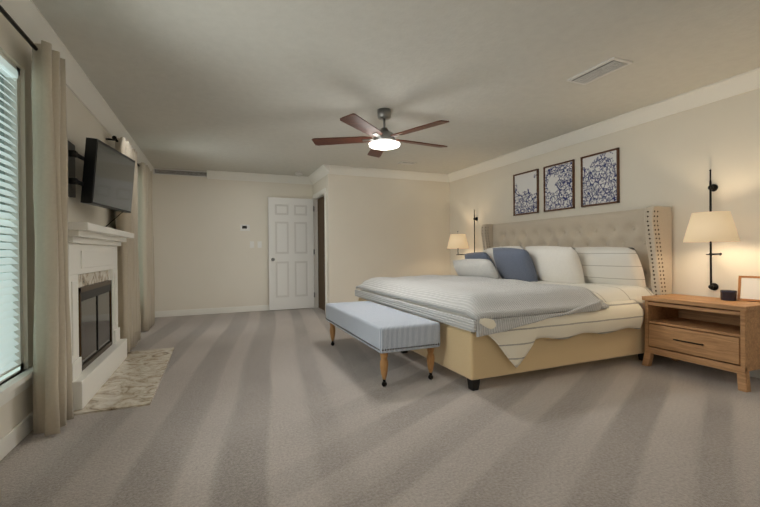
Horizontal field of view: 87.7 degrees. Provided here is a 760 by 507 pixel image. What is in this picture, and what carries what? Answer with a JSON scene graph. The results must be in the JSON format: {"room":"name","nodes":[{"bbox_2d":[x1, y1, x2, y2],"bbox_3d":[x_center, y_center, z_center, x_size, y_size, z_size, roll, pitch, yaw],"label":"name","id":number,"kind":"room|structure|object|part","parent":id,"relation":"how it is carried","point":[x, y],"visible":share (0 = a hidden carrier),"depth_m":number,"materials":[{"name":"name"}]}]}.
{"room":"bedroom","nodes":[
{"label":"bedroom","id":0,"kind":"room"},
{"bbox_2d":[0,12,115,438],"bbox_3d":[-2.267,-0.170,2.579,0.150,2.440,8.560,-1,0,-23],"label":"wall","id":1,"kind":"structure","parent":0,"point":[83,123],"depth_m":2.37,"materials":[{"name":"paint"}]},
{"bbox_2d":[0,51,32,406],"bbox_3d":[-1.884,-0.150,1.775,0.160,1.860,1.280,-1,0,-23],"label":"window","id":2,"kind":"structure","parent":1,"relation":"in","point":[12,388],"depth_m":2.28,"materials":[{"name":"white"}]},
{"bbox_2d":[0,55,19,380],"bbox_3d":[-1.896,-0.190,1.770,0.055,1.720,1.100,-1,0,-23],"label":"window blind","id":3,"kind":"object","parent":2,"relation":"attached to","point":[8,343],"visible":0.98,"depth_m":2.19,"materials":[{"name":"white plastic"}]},
{"bbox_2d":[0,412,32,460],"bbox_3d":[-1.370,1.001,0.662,0.014,0.100,3.970,-1,0,-23],"label":"baseboard","id":4,"kind":"structure","parent":1,"relation":"attached to","point":[16,435],"depth_m":2.16,"materials":[{"name":"white"}]},
{"bbox_2d":[0,5,37,61],"bbox_3d":[-1.812,-1.171,1.798,0.112,0.044,1.612,-1,0,-23],"label":"curtain rod","id":5,"kind":"object","parent":1,"relation":"attached to","point":[6,15],"depth_m":2.04,"materials":[{"name":"black metal"}]},
{"bbox_2d":[31,40,73,435],"bbox_3d":[-1.964,-0.084,2.372,0.147,2.235,0.304,-1,0,-23],"label":"curtain","id":6,"kind":"object","parent":5,"relation":"hanging from","point":[52,388],"visible":0.98,"depth_m":2.27,"materials":[{"name":"fabric"}]},
{"bbox_2d":[0,0,153,170],"bbox_3d":[-2.157,-1.329,2.624,0.110,0.125,8.260,-1,0,-23],"label":"crown molding","id":7,"kind":"structure","parent":1,"relation":"attached to","point":[29,19],"depth_m":2.93,"materials":[{"name":"white"}]},
{"bbox_2d":[68,137,134,226],"bbox_3d":[-2.300,-0.550,3.275,0.325,0.676,1.011,-1,0,-23],"label":"wall-mounted tv","id":8,"kind":"object","parent":1,"relation":"attached to","point":[107,182],"visible":0.92,"depth_m":3.18,"materials":[{"name":"black plastic"}]},
{"bbox_3d":[-2.313,-0.637,3.401,0.251,0.505,0.769,-1,0,-23],"label":"tv panel","id":9,"kind":"part","parent":8,"relation":"part of","materials":[{"name":"black plastic"}]},
{"bbox_2d":[106,136,139,165],"bbox_3d":[-3.133,-1.173,4.985,0.112,0.044,2.172,-1,0,-23],"label":"curtain rod","id":10,"kind":"object","parent":1,"relation":"attached to","point":[114,138],"visible":0.44,"depth_m":4.06,"materials":[{"name":"black metal"}]},
{"bbox_2d":[115,137,140,352],"bbox_3d":[-2.815,-0.086,4.422,0.149,2.235,0.724,-1,0,-23],"label":"panel","id":11,"kind":"object","parent":10,"relation":"hanging from","point":[129,321],"visible":0.69,"depth_m":4.24,"materials":[{"name":"fabric"}]},
{"bbox_2d":[137,162,154,330],"bbox_3d":[-3.292,-0.087,5.572,0.149,2.235,0.734,-1,0,-23],"label":"panel","id":12,"kind":"object","parent":10,"relation":"hanging from","point":[146,260],"visible":0.98,"depth_m":5.30,"materials":[{"name":"fabric"}]},
{"bbox_2d":[152,168,312,310],"bbox_3d":[-1.480,-0.199,7.458,5.040,2.440,0.150,-1,0,-23],"label":"wall","id":13,"kind":"structure","parent":0,"point":[206,255],"depth_m":6.79,"materials":[{"name":"paint"}]},
{"bbox_2d":[153,168,206,176],"bbox_3d":[-3.315,-1.346,6.605,0.820,0.095,0.018,-1,0,-23],"label":"air vent","id":14,"kind":"object","parent":13,"relation":"in","point":[179,172],"visible":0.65,"depth_m":6.59,"materials":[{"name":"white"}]},
{"bbox_2d":[155,305,268,317],"bbox_3d":[-2.505,0.983,6.945,2.730,0.100,0.014,-1,0,-23],"label":"baseboard","id":15,"kind":"structure","parent":13,"relation":"attached to","point":[171,313],"depth_m":6.77,"materials":[{"name":"white"}]},
{"bbox_2d":[240,225,249,230],"bbox_3d":[-2.382,-0.454,6.988,0.160,0.110,0.026,-1,0,-23],"label":"thermostat","id":16,"kind":"object","parent":13,"relation":"attached to","point":[244,227],"depth_m":6.98,"materials":[{"name":"white plastic"}]},
{"bbox_2d":[207,170,311,184],"bbox_3d":[-2.092,-1.349,7.062,1.830,0.125,0.110,-1,0,-23],"label":"crown molding","id":17,"kind":"structure","parent":13,"relation":"attached to","point":[238,176],"depth_m":7.02,"materials":[{"name":"white"}]},
{"bbox_2d":[313,176,326,242],"bbox_3d":[-1.037,-0.201,7.029,0.070,2.440,0.980,-1,0,-23],"label":"wall","id":18,"kind":"structure","parent":0,"point":[319,185],"depth_m":6.86,"materials":[{"name":"paint"}]},
{"bbox_2d":[268,197,314,309],"bbox_3d":[-1.591,0.002,7.192,0.828,2.018,0.107,-1,0,-23],"label":"open door","id":19,"kind":"structure","parent":18,"relation":"in","point":[291,250],"depth_m":7.20,"materials":[{"name":"white wood"}]},
{"bbox_2d":[308,164,329,184],"bbox_3d":[-1.087,-1.358,6.883,0.110,0.125,1.210,-1,0,-23],"label":"crown molding","id":20,"kind":"structure","parent":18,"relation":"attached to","point":[319,173],"depth_m":6.72,"materials":[{"name":"white"}]},
{"bbox_2d":[312,188,326,313],"bbox_3d":[-1.041,-0.036,7.023,0.085,2.110,0.930,-1,0,-23],"label":"door frame","id":21,"kind":"structure","parent":18,"relation":"attached to","point":[318,195],"depth_m":7.41,"materials":[{"name":"white"}]},
{"bbox_2d":[318,196,324,310],"bbox_3d":[-0.997,-0.017,7.057,0.007,2.070,0.880,-1,0,-23],"label":"doorway","id":22,"kind":"object","parent":18,"relation":"in","point":[321,260],"visible":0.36,"depth_m":7.22,"materials":[{"name":"brown wood"}]},
{"bbox_2d":[0,308,759,506],"bbox_3d":[0.142,1.074,3.579,5.340,0.100,8.560,-1,0,-23],"label":"floor","id":23,"kind":"structure","parent":0,"point":[284,408],"depth_m":2.25,"materials":[{"name":"carpet"}]},
{"bbox_2d":[73,348,174,414],"bbox_3d":[-2.185,1.040,3.421,0.580,0.012,1.750,-1,0,-23],"label":"hearth","id":24,"kind":"object","parent":23,"relation":"on","point":[134,380],"visible":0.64,"depth_m":3.15,"materials":[{"name":"beige stone"}]},
{"bbox_2d":[68,222,133,410],"bbox_3d":[-2.319,0.416,3.262,0.260,1.238,1.580,-1,0,-23],"label":"fireplace","id":25,"kind":"object","parent":24,"relation":"on","point":[99,350],"visible":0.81,"depth_m":3.06,"materials":[{"name":"painted wood"},{"name":"marble"},{"name":"black metal"}]},
{"bbox_2d":[326,301,440,386],"bbox_3d":[-0.059,0.789,3.809,0.538,0.470,1.608,-1,0,-23],"label":"bench","id":26,"kind":"object","parent":23,"relation":"on","point":[383,330],"visible":1,"depth_m":3.19,"materials":[{"name":"blue"}]},
{"bbox_3d":[-0.061,0.654,3.808,0.530,0.200,1.600,-1,0,-23],"label":"seat","id":27,"kind":"part","parent":26,"relation":"part of","materials":[{"name":"fabric"}]},
{"bbox_2d":[355,206,671,390],"bbox_3d":[1.232,0.287,4.443,2.308,1.445,2.668,-1,0,-23],"label":"bed","id":28,"kind":"object","parent":23,"relation":"on","point":[521,296],"visible":0.98,"depth_m":3.65,"materials":[{"name":"fabric"}]},
{"bbox_2d":[465,252,492,262],"bbox_3d":[1.376,0.181,5.410,0.273,0.401,0.523,-1,0,-23],"label":"pillow","id":29,"kind":"object","parent":28,"relation":"on","point":[475,255],"depth_m":5.28,"materials":[{"name":"blue fabric"}]},
{"bbox_2d":[356,275,608,320],"bbox_3d":[0.799,0.387,4.284,1.352,0.188,2.630,-1,0,-23],"label":"throw","id":30,"kind":"object","parent":28,"relation":"on","point":[453,297],"depth_m":3.34,"materials":[{"name":"white fabric"}]},
{"bbox_2d":[487,246,523,276],"bbox_3d":[1.681,0.142,5.169,0.291,0.475,0.741,-1,0,-23],"label":"pillow","id":31,"kind":"object","parent":28,"relation":"on","point":[490,250],"depth_m":5.25,"materials":[{"name":"blue fabric"}]},
{"bbox_2d":[360,277,653,331],"bbox_3d":[1.176,0.434,4.462,2.100,0.272,2.470,-1,0,-23],"label":"quilt","id":32,"kind":"object","parent":28,"relation":"on","point":[470,294],"depth_m":3.63,"materials":[{"name":"white fabric"}]},
{"bbox_2d":[493,248,537,281],"bbox_3d":[1.616,0.155,4.752,0.305,0.456,0.604,-1,0,-23],"label":"pillow","id":33,"kind":"object","parent":28,"relation":"on","point":[511,263],"depth_m":4.58,"materials":[{"name":"blue fabric"}]},
{"bbox_2d":[476,300,602,336],"bbox_3d":[1.255,0.487,3.046,1.225,0.204,0.071,-1,0,-23],"label":"blanket","id":34,"kind":"object","parent":28,"relation":"on","point":[528,321],"depth_m":3.04,"materials":[{"name":"white fabric"}]},
{"bbox_2d":[525,246,584,283],"bbox_3d":[1.954,0.146,4.459,0.300,0.468,0.741,-1,0,-23],"label":"pillow","id":35,"kind":"object","parent":28,"relation":"on","point":[552,264],"depth_m":4.27,"materials":[{"name":"white fabric"}]},
{"bbox_2d":[479,300,643,367],"bbox_3d":[1.500,0.639,3.200,1.752,0.436,0.102,-1,0,-23],"label":"blanket","id":36,"kind":"object","parent":28,"relation":"hanging from","point":[518,336],"depth_m":3.15,"materials":[{"name":"beige fabric"}]},
{"bbox_3d":[2.215,0.129,4.892,0.145,1.140,2.420,-1,0,-23],"label":"headboard","id":37,"kind":"part","parent":28,"relation":"part of","materials":[{"name":"fabric"}]},
{"bbox_2d":[642,294,759,391],"bbox_3d":[2.706,0.692,3.294,0.473,0.620,0.765,-1,0,-23],"label":"nightstand","id":38,"kind":"object","parent":23,"relation":"on","point":[715,332],"visible":1,"depth_m":3.19,"materials":[{"name":"brown wood"}]},
{"bbox_3d":[2.500,0.719,3.208,0.026,0.012,0.220,-1,0,-23],"label":"handle","id":39,"kind":"part","parent":38,"relation":"part of","materials":[{"name":"black metal"}]},
{"bbox_2d":[720,290,736,300],"bbox_3d":[2.836,0.340,3.223,0.104,0.082,0.104,-1,0,-23],"label":"candle jar","id":40,"kind":"object","parent":38,"relation":"on","point":[728,295],"visible":1,"depth_m":3.19,"materials":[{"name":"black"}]},
{"bbox_2d":[737,276,759,301],"bbox_3d":[2.938,0.282,3.131,0.060,0.208,0.160,-1,0,-35],"label":"photo frame","id":41,"kind":"object","parent":38,"relation":"on","point":[748,288],"visible":0.92,"depth_m":3.14,"materials":[{"name":"brown wood"}]},
{"bbox_2d":[326,174,449,302],"bbox_3d":[0.208,-0.212,6.950,2.310,2.440,0.120,-1,0,-23],"label":"wall","id":42,"kind":"structure","parent":0,"point":[384,227],"depth_m":6.82,"materials":[{"name":"paint"}]},
{"bbox_2d":[329,165,448,181],"bbox_3d":[0.241,-1.370,6.839,2.310,0.125,0.110,-1,0,-23],"label":"crown molding","id":43,"kind":"structure","parent":42,"relation":"attached to","point":[374,172],"depth_m":6.79,"materials":[{"name":"white paint"}]},
{"bbox_2d":[32,0,759,176],"bbox_3d":[0.119,-1.466,3.567,5.340,0.100,8.560,-1,0,-23],"label":"ceiling","id":44,"kind":"structure","parent":0,"point":[275,87],"depth_m":3.02,"materials":[{"name":"paint"}]},
{"bbox_2d":[312,108,448,157],"bbox_3d":[0.071,-1.234,3.942,1.381,0.368,1.412,-1,0,-23],"label":"ceiling fan","id":45,"kind":"object","parent":44,"relation":"hanging from","point":[382,140],"visible":1,"depth_m":3.85,"materials":[{"name":"brown wood"}]},
{"bbox_3d":[0.042,-1.250,3.915,0.220,0.335,0.220,-1,0,-23],"label":"motor","id":46,"kind":"part","parent":45,"relation":"part of","materials":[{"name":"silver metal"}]},
{"bbox_2d":[398,161,416,164],"bbox_3d":[0.429,-1.422,6.240,0.250,0.018,0.150,-1,0,-23],"label":"ceiling vent","id":47,"kind":"object","parent":44,"relation":"in","point":[406,163],"visible":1,"depth_m":6.21,"materials":[{"name":"white"}]},
{"bbox_2d":[567,57,632,84],"bbox_3d":[1.709,-1.420,3.101,0.200,0.018,0.420,-1,0,-23],"label":"ceiling vent","id":48,"kind":"object","parent":44,"relation":"in","point":[606,67],"visible":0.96,"depth_m":3.06,"materials":[{"name":"white metal"}]},
{"bbox_2d":[450,88,759,297],"bbox_3d":[2.527,-0.223,4.567,0.150,2.440,8.560,-1,0,-23],"label":"wall","id":49,"kind":"structure","parent":0,"point":[671,161],"depth_m":3.69,"materials":[{"name":"paint"}]},
{"bbox_2d":[447,209,477,254],"bbox_3d":[1.351,-0.189,6.558,0.498,1.080,0.356,-1,0,-23],"label":"sconce","id":50,"kind":"object","parent":49,"relation":"attached to","point":[457,241],"visible":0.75,"depth_m":6.42,"materials":[{"name":"beige fabric"}]},
{"bbox_3d":[1.286,-0.200,6.531,0.356,0.236,0.356,-1,0,-23],"label":"lamp shade","id":51,"kind":"part","parent":50,"relation":"part of","materials":[{"name":"beige fabric"}]},
{"bbox_2d":[513,169,538,215],"bbox_3d":[2.030,-0.841,5.521,0.024,0.589,0.471,-1,0,-23],"label":"picture","id":52,"kind":"object","parent":49,"relation":"attached to","point":[525,192],"visible":0.96,"depth_m":5.50,"materials":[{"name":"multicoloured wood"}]},
{"bbox_2d":[543,159,574,211],"bbox_3d":[2.250,-0.840,4.990,0.024,0.589,0.471,-1,0,-23],"label":"picture","id":53,"kind":"object","parent":49,"relation":"attached to","point":[559,185],"visible":0.96,"depth_m":4.97,"materials":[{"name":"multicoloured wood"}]},
{"bbox_2d":[580,148,619,206],"bbox_3d":[2.470,-0.840,4.460,0.024,0.589,0.471,-1,0,-23],"label":"picture","id":54,"kind":"object","parent":49,"relation":"attached to","point":[600,178],"visible":0.96,"depth_m":4.44,"materials":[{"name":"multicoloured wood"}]},
{"bbox_2d":[448,67,759,181],"bbox_3d":[2.607,-1.379,4.004,0.110,0.125,7.160,-1,0,-23],"label":"crown molding","id":55,"kind":"structure","parent":49,"relation":"attached to","point":[748,81],"depth_m":4.03,"materials":[{"name":"white paint"}]},
{"bbox_2d":[655,354,759,378],"bbox_3d":[2.673,0.948,4.033,0.014,0.100,7.160,-1,0,-23],"label":"baseboard","id":56,"kind":"structure","parent":49,"relation":"attached to","point":[755,373],"depth_m":3.19,"materials":[{"name":"white"}]},
{"bbox_2d":[683,169,739,289],"bbox_3d":[2.734,-0.202,3.224,0.498,1.050,0.356,-1,0,-23],"label":"sconce","id":57,"kind":"object","parent":49,"relation":"attached to","point":[710,226],"visible":1,"depth_m":3.10,"materials":[{"name":"beige fabric"}]},
{"bbox_3d":[2.668,-0.212,3.196,0.356,0.236,0.356,-1,0,-23],"label":"lamp shade","id":58,"kind":"part","parent":57,"relation":"part of","materials":[{"name":"beige fabric"}]},
{"bbox_3d":[2.775,-0.202,3.317,0.350,1.050,0.201,-1,0,-23],"label":"arm","id":59,"kind":"part","parent":57,"relation":"part of"}
]}

